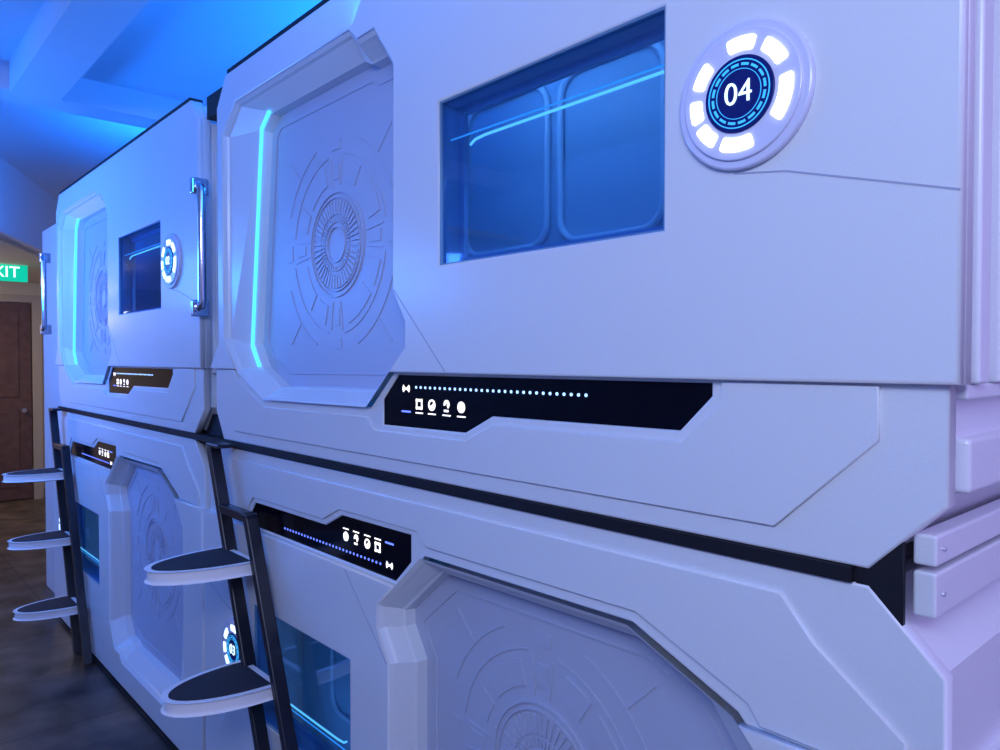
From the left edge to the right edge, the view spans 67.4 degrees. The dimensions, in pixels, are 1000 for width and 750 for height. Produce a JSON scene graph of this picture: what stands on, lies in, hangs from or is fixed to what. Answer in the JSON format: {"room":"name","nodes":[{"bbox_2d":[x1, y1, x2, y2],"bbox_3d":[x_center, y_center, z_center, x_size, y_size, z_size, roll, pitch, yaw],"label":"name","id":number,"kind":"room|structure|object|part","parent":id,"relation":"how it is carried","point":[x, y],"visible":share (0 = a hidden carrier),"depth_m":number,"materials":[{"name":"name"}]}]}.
{"room":"capsule hotel","nodes":[
{"label":"capsule hotel","id":0,"kind":"room"},
{"bbox_2d":[0,237,40,283],"bbox_3d":[-4.411,-0.986,5.293,4.100,0.040,5.800,-1,2,-42],"label":"ceiling","id":1,"kind":"structure","parent":0,"point":[11,253],"depth_m":6.36,"materials":[{"name":"beige paint"}]},
{"bbox_2d":[0,264,27,281],"bbox_3d":[-4.507,-0.927,6.701,0.490,0.165,0.034,-1,2,-42],"label":"exit sign","id":2,"kind":"object","parent":1,"relation":"hanging from","point":[13,273],"visible":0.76,"depth_m":6.78,"materials":[{"name":"teal plastic"}]},
{"bbox_2d":[0,282,44,501],"bbox_3d":[-6.376,-0.066,7.512,4.100,2.950,0.100,-1,2,-42],"label":"wall","id":3,"kind":"structure","parent":0,"point":[15,288],"depth_m":8.43,"materials":[{"name":"beige"}]},
{"bbox_2d":[0,294,31,302],"bbox_3d":[-5.611,-0.842,8.066,0.980,0.080,0.070,-1,2,-42],"label":"trim","id":4,"kind":"structure","parent":3,"relation":"attached to","point":[3,297],"depth_m":8.26,"materials":[{"name":"beige wood"}]},
{"bbox_2d":[0,302,32,500],"bbox_3d":[-5.613,0.298,8.091,0.960,2.180,0.045,-1,2,-42],"label":"door leaf","id":5,"kind":"structure","parent":3,"relation":"in","point":[22,310],"depth_m":8.34,"materials":[{"name":"brown wood"}]},
{"bbox_2d":[0,315,26,488],"bbox_3d":[-5.560,0.298,8.080,0.785,1.900,0.048,-1,2,-42],"label":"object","id":6,"kind":"structure","parent":5,"relation":"attached to","point":[9,344],"depth_m":8.25,"materials":[{"name":"brown wood"}]},
{"bbox_3d":[-5.597,-0.202,8.062,0.720,0.900,0.010,-1,2,-42],"label":"panel","id":7,"kind":"part","parent":6,"relation":"part of","materials":[{"name":"brown wood"}]},
{"bbox_3d":[-5.597,0.823,8.083,0.720,0.850,0.010,-1,2,-42],"label":"panel","id":8,"kind":"part","parent":6,"relation":"part of","materials":[{"name":"brown wood"}]},
{"bbox_2d":[31,295,43,498],"bbox_3d":[-5.212,0.251,8.445,0.090,2.280,0.070,-1,2,-42],"label":"trim","id":9,"kind":"structure","parent":3,"relation":"attached to","point":[36,337],"depth_m":8.42,"materials":[{"name":"beige wood"}]},
{"bbox_2d":[0,157,57,254],"bbox_3d":[-3.489,-1.240,5.212,0.094,0.510,4.964,0,1,-17],"label":"wall","id":10,"kind":"structure","parent":0,"point":[27,209],"depth_m":5.62,"materials":[{"name":"white"}]},
{"bbox_2d":[42,224,61,592],"bbox_3d":[-2.460,0.234,5.311,1.200,2.440,0.710,-1,2,-42],"label":"wall column","id":11,"kind":"structure","parent":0,"point":[52,399],"depth_m":5.03,"materials":[{"name":"white paint"}]},
{"bbox_2d":[39,253,51,334],"bbox_3d":[-2.753,-0.494,4.551,0.060,0.495,0.070,-1,2,-42],"label":"handle","id":12,"kind":"object","parent":11,"relation":"attached to","point":[44,258],"visible":1,"depth_m":4.52,"materials":[{"name":"silver metal"}]},
{"bbox_3d":[-2.768,-0.712,4.564,0.060,0.060,0.025,-1,2,-42],"label":"mount plate","id":13,"kind":"part","parent":12,"relation":"part of","materials":[{"name":"silver metal"}]},
{"bbox_3d":[-2.768,-0.277,4.572,0.060,0.060,0.025,-1,2,-42],"label":"mount plate","id":14,"kind":"part","parent":12,"relation":"part of","materials":[{"name":"silver metal"}]},
{"bbox_2d":[0,497,175,749],"bbox_3d":[-2.275,1.550,3.028,4.200,0.100,12.500,-1,2,-42],"label":"floor","id":15,"kind":"structure","parent":0,"point":[50,700],"depth_m":3.62,"materials":[{"name":"wood"}]},
{"bbox_2d":[2,408,92,664],"bbox_3d":[-2.452,0.837,4.019,0.316,1.276,0.775,-1,2,-42],"label":"ladder","id":16,"kind":"object","parent":15,"relation":"on","point":[73,605],"visible":1,"depth_m":4.01,"materials":[{"name":"black metal"}]},
{"bbox_3d":[-2.425,0.833,4.187,0.050,1.276,0.560,-1,2,-42],"label":"rail","id":17,"kind":"part","parent":16,"relation":"part of","materials":[{"name":"black metal"}]},
{"bbox_3d":[-2.259,0.935,3.996,0.040,1.080,0.480,-1,2,-42],"label":"rail","id":18,"kind":"part","parent":16,"relation":"part of","materials":[{"name":"black metal"}]},
{"bbox_2d":[53,411,209,749],"bbox_3d":[-1.471,0.840,4.021,1.179,1.244,2.430,-1,2,-42],"label":"capsule","id":19,"kind":"object","parent":15,"relation":"on","point":[142,496],"visible":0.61,"depth_m":3.48,"materials":[{"name":"white plastic"}]},
{"bbox_3d":[-1.927,1.462,3.726,0.048,0.012,2.100,-1,2,-42],"label":"edge trim","id":20,"kind":"part","parent":19,"relation":"part of","materials":[{"name":"white plastic"}]},
{"bbox_3d":[-1.872,0.364,3.628,0.008,0.206,2.273,-1,2,-42],"label":"relief panel","id":21,"kind":"part","parent":19,"relation":"part of","materials":[{"name":"white plastic"}]},
{"bbox_3d":[-1.873,0.840,3.662,0.027,1.231,2.430,-1,2,-42],"label":"shell frame","id":22,"kind":"part","parent":19,"relation":"part of","materials":[{"name":"white plastic"}]},
{"bbox_2d":[55,97,218,432],"bbox_3d":[-1.427,-0.425,3.933,1.197,1.244,2.440,-1,2,-42],"label":"capsule","id":23,"kind":"object","parent":19,"relation":"on","point":[131,346],"depth_m":3.23,"materials":[{"name":"white plastic"}]},
{"bbox_3d":[-2.116,-0.430,4.005,0.016,0.900,0.955,-1,2,-42],"label":"door panel","id":24,"kind":"part","parent":23,"relation":"part of","materials":[{"name":"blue plastic"}]},
{"bbox_3d":[-1.877,0.064,3.627,0.008,0.206,2.213,-1,2,-42],"label":"relief panel","id":25,"kind":"part","parent":23,"relation":"part of","materials":[{"name":"white plastic"}]},
{"bbox_3d":[-1.827,-1.034,3.564,0.048,0.012,2.100,-1,2,-42],"label":"edge trim","id":26,"kind":"part","parent":23,"relation":"part of","materials":[{"name":"plastic"}]},
{"bbox_3d":[-1.581,-0.551,3.807,0.010,0.910,2.200,-1,2,-42],"label":"interior panel","id":27,"kind":"part","parent":23,"relation":"part of","materials":[{"name":"blue"}]},
{"bbox_2d":[172,256,175,272],"bbox_3d":[-1.243,-0.421,2.862,0.004,0.062,0.033,-1,2,-42],"label":"light","id":28,"kind":"object","parent":23,"relation":"attached to","point":[173,257],"depth_m":2.86,"materials":[{"name":"white plastic"}]},
{"bbox_3d":[-1.077,-0.674,2.683,0.060,0.060,0.025,-1,2,-42],"label":"mount plate","id":29,"kind":"part","parent":23,"relation":"part of","materials":[{"name":"silver metal"}]},
{"bbox_3d":[-1.062,-0.456,2.670,0.060,0.495,0.070,-1,2,-42],"label":"grab handle","id":30,"kind":"part","parent":23,"relation":"part of","materials":[{"name":"silver metal"}]},
{"bbox_3d":[-1.077,-0.239,2.691,0.060,0.060,0.025,-1,2,-42],"label":"mount plate","id":31,"kind":"part","parent":23,"relation":"part of","materials":[{"name":"silver metal"}]},
{"bbox_3d":[-1.533,0.856,3.378,0.016,0.900,0.955,-1,2,-42],"label":"door panel","id":32,"kind":"part","parent":19,"relation":"part of","materials":[{"name":"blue plastic"}]},
{"bbox_2d":[144,441,297,749],"bbox_3d":[-0.820,0.873,2.192,0.316,1.276,0.775,-1,2,-42],"label":"ladder","id":33,"kind":"object","parent":15,"relation":"on","point":[240,684],"visible":1,"depth_m":2.24,"materials":[{"name":"black metal"}]},
{"bbox_3d":[-0.792,0.870,2.361,0.050,1.276,0.560,-1,2,-42],"label":"rail","id":34,"kind":"part","parent":33,"relation":"part of","materials":[{"name":"black metal"}]},
{"bbox_3d":[-0.626,0.972,2.169,0.040,1.080,0.480,-1,2,-42],"label":"rail","id":35,"kind":"part","parent":33,"relation":"part of","materials":[{"name":"black metal"}]},
{"bbox_2d":[204,448,999,749],"bbox_3d":[0.162,0.876,2.194,1.179,1.244,2.430,-1,2,-42],"label":"capsule","id":36,"kind":"object","parent":15,"relation":"on","point":[408,618],"visible":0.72,"depth_m":1.49,"materials":[{"name":"white plastic"}]},
{"bbox_2d":[224,628,227,638],"bbox_3d":[-0.925,0.872,2.532,0.004,0.039,0.034,-1,2,-42],"label":"light","id":37,"kind":"object","parent":36,"relation":"on","point":[225,629],"depth_m":2.53,"materials":[{"name":"white plastic"}]},
{"bbox_2d":[230,625,235,633],"bbox_3d":[-0.883,0.842,2.485,0.004,0.022,0.046,-1,2,-42],"label":"light","id":38,"kind":"object","parent":36,"relation":"on","point":[232,627],"depth_m":2.49,"materials":[{"name":"white plastic"}]},
{"bbox_3d":[-0.035,1.007,2.108,0.010,0.910,2.200,-1,2,-42],"label":"interior panel","id":39,"kind":"part","parent":36,"relation":"part of","materials":[{"name":"white plastic"}]},
{"bbox_2d":[58,86,913,625],"bbox_3d":[-0.661,-0.347,3.069,1.088,1.330,4.732,-1,2,-42],"label":"support frame","id":40,"kind":"object","parent":36,"relation":"attached to","point":[886,577],"visible":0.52,"depth_m":1.27,"materials":[{"name":"black metal"}]},
{"bbox_3d":[-1.022,0.235,2.740,0.010,0.180,0.280,-1,2,-42],"label":"gasket plate","id":41,"kind":"part","parent":40,"relation":"part of","materials":[{"name":"black metal"}]},
{"bbox_3d":[0.497,0.272,0.988,0.010,0.173,0.067,-1,2,-42],"label":"gasket plate","id":42,"kind":"part","parent":40,"relation":"part of","materials":[{"name":"black rubber"}]},
{"bbox_3d":[0.100,0.893,1.552,0.016,0.900,0.955,-1,2,-42],"label":"door panel","id":43,"kind":"part","parent":36,"relation":"part of","materials":[{"name":"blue plastic"}]},
{"bbox_2d":[210,0,999,618],"bbox_3d":[0.186,-0.363,2.142,1.179,1.296,2.362,-1,2,-42],"label":"capsule","id":44,"kind":"object","parent":36,"relation":"on","point":[729,270],"depth_m":1.27,"materials":[{"name":"white plastic"}]},
{"bbox_3d":[-0.194,-0.997,1.738,0.048,0.012,2.100,-1,2,-42],"label":"edge trim","id":45,"kind":"part","parent":44,"relation":"part of","materials":[{"name":"plastic"}]},
{"bbox_3d":[-0.484,-0.394,2.179,0.016,0.900,0.955,-1,2,-42],"label":"door panel","id":46,"kind":"part","parent":44,"relation":"part of","materials":[{"name":"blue plastic"}]},
{"bbox_3d":[-0.244,0.101,1.800,0.008,0.206,2.213,-1,2,-42],"label":"relief panel","id":47,"kind":"part","parent":44,"relation":"part of","materials":[{"name":"white plastic"}]},
{"bbox_3d":[0.052,-0.515,1.981,0.010,0.910,2.200,-1,2,-42],"label":"interior panel","id":48,"kind":"part","parent":44,"relation":"part of","materials":[{"name":"blue"}]},
{"bbox_2d":[690,102,703,125],"bbox_3d":[0.299,-0.396,1.137,0.004,0.035,0.023,-1,2,-42],"label":"light","id":49,"kind":"object","parent":44,"relation":"attached to","point":[696,108],"depth_m":1.14,"materials":[{"name":"white plastic"}]},
{"bbox_2d":[693,64,712,91],"bbox_3d":[0.306,-0.446,1.128,0.004,0.039,0.034,-1,2,-42],"label":"light","id":50,"kind":"object","parent":44,"relation":"on","point":[702,73],"depth_m":1.13,"materials":[{"name":"white plastic"}]},
{"bbox_2d":[697,125,717,147],"bbox_3d":[0.311,-0.357,1.125,0.004,0.036,0.035,-1,2,-42],"label":"light","id":51,"kind":"object","parent":44,"relation":"attached to","point":[707,135],"depth_m":1.12,"materials":[{"name":"white plastic"}]},
{"bbox_2d":[720,133,753,152],"bbox_3d":[0.343,-0.336,1.089,0.004,0.024,0.054,-1,2,-42],"label":"light","id":52,"kind":"object","parent":44,"relation":"attached to","point":[729,142],"depth_m":1.09,"materials":[{"name":"white plastic"}]},
{"bbox_2d":[726,34,755,54],"bbox_3d":[0.348,-0.477,1.081,0.004,0.022,0.046,-1,2,-42],"label":"light","id":53,"kind":"object","parent":44,"relation":"on","point":[736,44],"depth_m":1.08,"materials":[{"name":"white plastic"}]},
{"bbox_2d":[761,37,787,63],"bbox_3d":[0.382,-0.452,1.043,0.004,0.041,0.039,-1,2,-42],"label":"light","id":54,"kind":"object","parent":44,"relation":"on","point":[774,50],"depth_m":1.04,"materials":[{"name":"white plastic"}]},
{"bbox_2d":[770,71,793,119],"bbox_3d":[0.390,-0.385,1.036,0.004,0.062,0.033,-1,2,-42],"label":"light","id":55,"kind":"object","parent":44,"relation":"attached to","point":[781,82],"depth_m":1.03,"materials":[{"name":"white plastic"}]},
{"bbox_3d":[0.938,0.249,1.308,1.065,0.106,0.031,-1,2,-42],"label":"end bracket","id":56,"kind":"part","parent":44,"relation":"part of","materials":[{"name":"white plastic"}]},
{"bbox_3d":[0.963,0.109,1.304,1.030,0.070,0.042,-1,2,-42],"label":"rail","id":57,"kind":"part","parent":44,"relation":"part of","materials":[{"name":"white plastic"}]},
{"bbox_2d":[0,0,321,198],"bbox_3d":[-2.275,-1.500,2.967,4.200,0.100,12.500,-1,2,-42],"label":"ceiling","id":58,"kind":"structure","parent":0,"point":[176,49],"depth_m":3.52,"materials":[{"name":"blue"}]},
{"bbox_2d":[9,0,149,103],"bbox_3d":[0.002,-1.337,1.082,0.200,0.150,6.650,-1,2,-42],"label":"ceiling beam","id":59,"kind":"structure","parent":58,"relation":"attached to","point":[65,38],"depth_m":2.98,"materials":[{"name":"white paint"}]},
{"bbox_2d":[0,60,206,128],"bbox_3d":[-2.645,-1.392,3.309,4.100,0.130,0.200,-1,2,-42],"label":"ceiling beam","id":60,"kind":"structure","parent":58,"relation":"attached to","point":[87,98],"depth_m":3.80,"materials":[{"name":"white paint"}]}
]}

